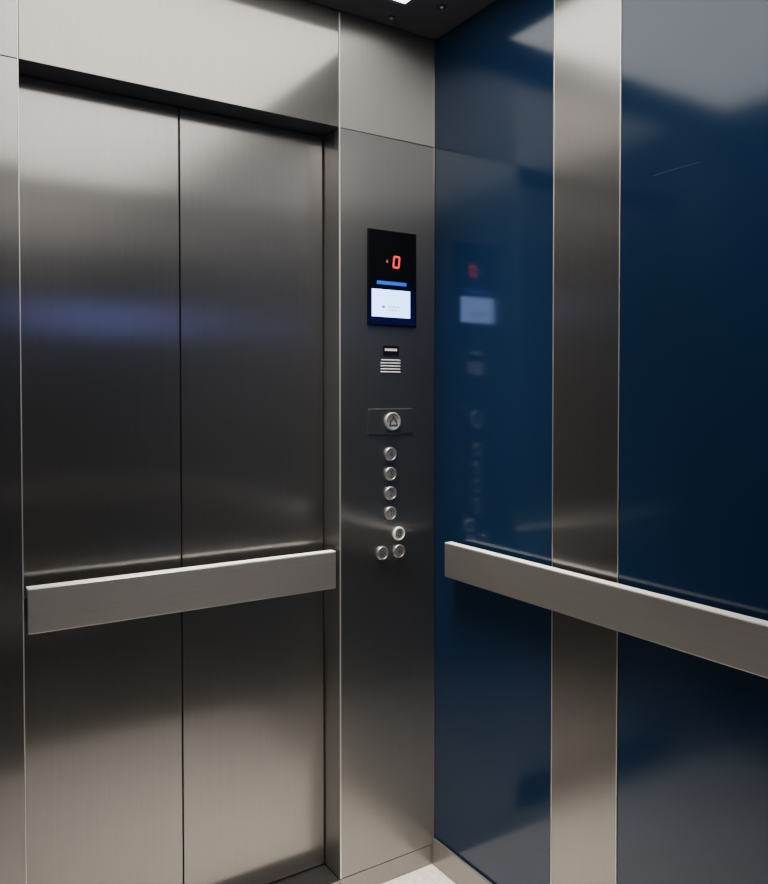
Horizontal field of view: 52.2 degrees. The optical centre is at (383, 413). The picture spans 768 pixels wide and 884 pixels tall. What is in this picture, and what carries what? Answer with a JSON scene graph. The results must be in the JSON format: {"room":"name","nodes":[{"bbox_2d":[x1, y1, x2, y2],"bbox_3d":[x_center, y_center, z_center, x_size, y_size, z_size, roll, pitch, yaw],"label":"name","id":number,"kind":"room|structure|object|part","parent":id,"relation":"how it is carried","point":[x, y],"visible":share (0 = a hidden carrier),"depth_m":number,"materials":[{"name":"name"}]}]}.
{"room":"elevator interior","nodes":[
{"label":"elevator interior","id":0,"kind":"room"},
{"bbox_2d":[0,0,434,883],"bbox_3d":[-0.528,0.130,2.003,1.650,2.411,0.249,-1,1,-33],"label":"wall","id":1,"kind":"structure","parent":0,"point":[365,87],"depth_m":2.14,"materials":[{"name":"grey metal"}]},
{"bbox_3d":[-0.965,-0.912,1.638,0.344,0.310,0.143,-1,1,-33],"label":"panel","id":2,"kind":"part","parent":1,"relation":"part of","materials":[{"name":"metal"}]},
{"bbox_3d":[-0.964,0.264,1.663,0.344,2.040,0.143,-1,1,-33],"label":"return panel","id":3,"kind":"part","parent":1,"relation":"part of","materials":[{"name":"metal"}]},
{"bbox_3d":[-0.782,0.110,1.692,0.002,2.346,0.002,-1,1,-33],"label":"edge trim","id":4,"kind":"part","parent":1,"relation":"part of","materials":[{"name":"silver metal"}]},
{"bbox_2d":[18,76,182,883],"bbox_3d":[-0.678,0.259,1.888,0.373,2.036,0.035,-1,1,-33],"label":"door","id":5,"kind":"structure","parent":1,"relation":"in","point":[98,172],"depth_m":1.87,"materials":[{"name":"metal"}]},
{"bbox_3d":[-0.490,-0.919,1.944,0.784,0.310,0.143,-1,1,-33],"label":"header panel","id":6,"kind":"part","parent":1,"relation":"part of","materials":[{"name":"metal"}]},
{"bbox_2d":[24,550,335,634],"bbox_3d":[-0.463,0.427,1.933,0.782,0.102,0.043,-1,1,-33],"label":"handrail","id":7,"kind":"object","parent":1,"relation":"attached to","point":[51,607],"visible":0.91,"depth_m":1.88,"materials":[{"name":"metal"}]},
{"bbox_2d":[178,109,323,883],"bbox_3d":[-0.349,0.254,2.100,0.403,2.036,0.035,-1,1,-33],"label":"door","id":8,"kind":"structure","parent":1,"relation":"in","point":[251,306],"depth_m":2.08,"materials":[{"name":"metal"}]},
{"bbox_2d":[267,863,339,883],"bbox_3d":[-0.487,1.308,1.990,0.784,0.057,0.138,-1,1,-33],"label":"sill","id":9,"kind":"structure","parent":1,"relation":"attached to","point":[319,874],"depth_m":2.16,"materials":[{"name":"metal"}]},
{"bbox_3d":[-0.119,0.100,2.120,0.004,2.346,0.002,-1,1,-33],"label":"edge trim","id":10,"kind":"part","parent":1,"relation":"part of","materials":[{"name":"silver metal"}]},
{"bbox_3d":[-0.024,1.300,2.292,0.319,0.058,0.143,-1,1,-33],"label":"kick plate","id":11,"kind":"part","parent":1,"relation":"part of","materials":[{"name":"metal"}]},
{"bbox_3d":[-0.025,-0.926,2.244,0.319,0.310,0.143,-1,1,-33],"label":"panel","id":12,"kind":"part","parent":1,"relation":"part of","materials":[{"name":"metal"}]},
{"bbox_3d":[-0.025,0.250,2.269,0.319,2.040,0.143,-1,1,-33],"label":"return panel","id":13,"kind":"part","parent":1,"relation":"part of","materials":[{"name":"metal"}]},
{"bbox_2d":[376,546,388,559],"bbox_3d":[-0.005,0.391,2.195,0.039,0.039,0.009,-1,1,-33],"label":"button","id":14,"kind":"object","parent":1,"relation":"attached to","point":[382,552],"visible":1,"depth_m":2.19,"materials":[{"name":"silver metal"}]},
{"bbox_2d":[368,408,411,433],"bbox_3d":[0.021,0.021,2.202,0.148,0.070,0.012,-1,1,-33],"label":"plate","id":15,"kind":"object","parent":1,"relation":"attached to","point":[380,421],"visible":1,"depth_m":2.20,"materials":[{"name":"metal"}]},
{"bbox_2d":[384,506,396,519],"bbox_3d":[0.019,0.280,2.207,0.039,0.039,0.009,-1,1,-33],"label":"button","id":16,"kind":"object","parent":1,"relation":"attached to","point":[390,512],"visible":1,"depth_m":2.20,"materials":[{"name":"silver metal"}]},
{"bbox_2d":[381,359,399,372],"bbox_3d":[0.019,-0.134,2.203,0.066,0.037,0.003,-1,1,-33],"label":"speaker grille","id":17,"kind":"object","parent":1,"relation":"in","point":[381,359],"visible":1,"depth_m":2.20,"materials":[{"name":"white metal"}]},
{"bbox_2d":[384,486,396,499],"bbox_3d":[0.018,0.224,2.206,0.039,0.039,0.009,-1,1,-33],"label":"button","id":18,"kind":"object","parent":1,"relation":"attached to","point":[390,492],"visible":1,"depth_m":2.20,"materials":[{"name":"silver metal"}]},
{"bbox_2d":[384,467,396,480],"bbox_3d":[0.018,0.169,2.205,0.039,0.039,0.009,-1,1,-33],"label":"button","id":19,"kind":"object","parent":1,"relation":"attached to","point":[390,473],"visible":1,"depth_m":2.20,"materials":[{"name":"silver metal"}]},
{"bbox_2d":[384,447,396,460],"bbox_3d":[0.018,0.114,2.204,0.039,0.039,0.009,-1,1,-33],"label":"button","id":20,"kind":"object","parent":1,"relation":"attached to","point":[390,453],"visible":1,"depth_m":2.20,"materials":[{"name":"silver metal"}]},
{"bbox_2d":[383,345,398,355],"bbox_3d":[0.020,-0.177,2.202,0.052,0.028,0.004,-1,1,-33],"label":"label plate","id":21,"kind":"object","parent":1,"relation":"attached to","point":[387,350],"visible":1,"depth_m":2.20,"materials":[{"name":"black plastic"}]},
{"bbox_2d":[367,228,415,327],"bbox_3d":[0.023,-0.378,2.198,0.162,0.266,0.008,-1,1,-33],"label":"indicator","id":22,"kind":"object","parent":1,"relation":"attached to","point":[391,255],"visible":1,"depth_m":2.19,"materials":[{"name":"black glass"}]},
{"bbox_2d":[392,544,404,557],"bbox_3d":[0.043,0.390,2.225,0.039,0.039,0.009,-1,1,-33],"label":"button","id":23,"kind":"object","parent":1,"relation":"attached to","point":[398,551],"visible":1,"depth_m":2.22,"materials":[{"name":"silver metal"}]},
{"bbox_2d":[392,526,404,539],"bbox_3d":[0.042,0.340,2.224,0.039,0.039,0.009,-1,1,-33],"label":"button","id":24,"kind":"object","parent":1,"relation":"attached to","point":[398,533],"visible":1,"depth_m":2.22,"materials":[{"name":"silver metal"}]},
{"bbox_3d":[0.146,0.087,2.291,0.002,2.326,0.002,-1,1,-33],"label":"edge trim","id":25,"kind":"part","parent":1,"relation":"part of","materials":[{"name":"metal"}]},
{"bbox_2d":[307,0,496,39],"bbox_3d":[0.053,-1.097,1.075,1.650,0.080,2.500,-1,1,-33],"label":"ceiling","id":26,"kind":"structure","parent":0,"point":[424,18],"depth_m":2.10,"materials":[{"name":"grey paint"}]},
{"bbox_2d":[390,0,411,5],"bbox_3d":[0.126,-1.081,1.008,1.040,0.048,1.868,-1,1,-33],"label":"ceiling light","id":27,"kind":"object","parent":26,"relation":"attached to","point":[403,2],"visible":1,"depth_m":2.06,"materials":[{"name":"grey plastic"}]},
{"bbox_2d":[395,0,409,3],"bbox_3d":[0.126,-1.063,1.009,1.032,0.008,1.860,-1,1,-33],"label":"diffuser","id":28,"kind":"object","parent":27,"relation":"attached to","point":[397,1],"depth_m":2.06,"materials":[{"name":"white plastic"}]},
{"bbox_2d":[438,4,445,9],"bbox_3d":[0.154,-1.074,2.076,0.023,0.008,0.023,-1,1,-33],"label":"stud","id":29,"kind":"object","parent":26,"relation":"attached to","point":[442,6],"visible":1,"depth_m":2.07,"materials":[{"name":"grey metal"}]},
{"bbox_2d":[382,864,455,883],"bbox_3d":[0.054,1.394,1.128,1.650,0.080,2.500,-1,1,-33],"label":"floor","id":30,"kind":"structure","parent":0,"point":[429,874],"depth_m":2.24,"materials":[{"name":"stone"}]},
{"bbox_2d":[434,0,767,883],"bbox_3d":[0.729,0.140,1.503,0.121,2.411,2.243,-1,1,-33],"label":"wall","id":31,"kind":"structure","parent":0,"point":[601,166],"depth_m":1.76,"materials":[{"name":"blue"}]},
{"bbox_2d":[432,837,492,883],"bbox_3d":[0.714,1.307,1.434,0.008,0.080,2.097,-1,1,-33],"label":"baseboard","id":32,"kind":"structure","parent":31,"relation":"attached to","point":[454,867],"depth_m":2.23,"materials":[{"name":"metal"}]},
{"bbox_3d":[0.285,0.128,2.098,0.020,2.410,0.474,-1,1,-33],"label":"blue panel","id":33,"kind":"part","parent":31,"relation":"part of","materials":[{"name":"blue glass"}]},
{"bbox_3d":[0.407,0.132,1.891,0.002,2.408,0.002,-1,1,-33],"label":"edge trim","id":34,"kind":"part","parent":31,"relation":"part of","materials":[{"name":"silver metal"}]},
{"bbox_2d":[445,542,767,678],"bbox_3d":[0.685,0.422,1.420,0.044,0.096,1.841,-1,1,-33],"label":"handrail","id":35,"kind":"object","parent":31,"relation":"attached to","point":[731,639],"visible":1,"depth_m":1.66,"materials":[{"name":"metal"}]},
{"bbox_3d":[0.515,0.136,1.724,0.002,2.408,0.002,-1,1,-33],"label":"edge trim","id":36,"kind":"part","parent":31,"relation":"part of","materials":[{"name":"silver metal"}]},
{"bbox_3d":[0.726,0.142,1.416,0.020,2.410,0.739,-1,1,-33],"label":"blue panel","id":37,"kind":"part","parent":31,"relation":"part of","materials":[{"name":"blue glass"}]}
]}

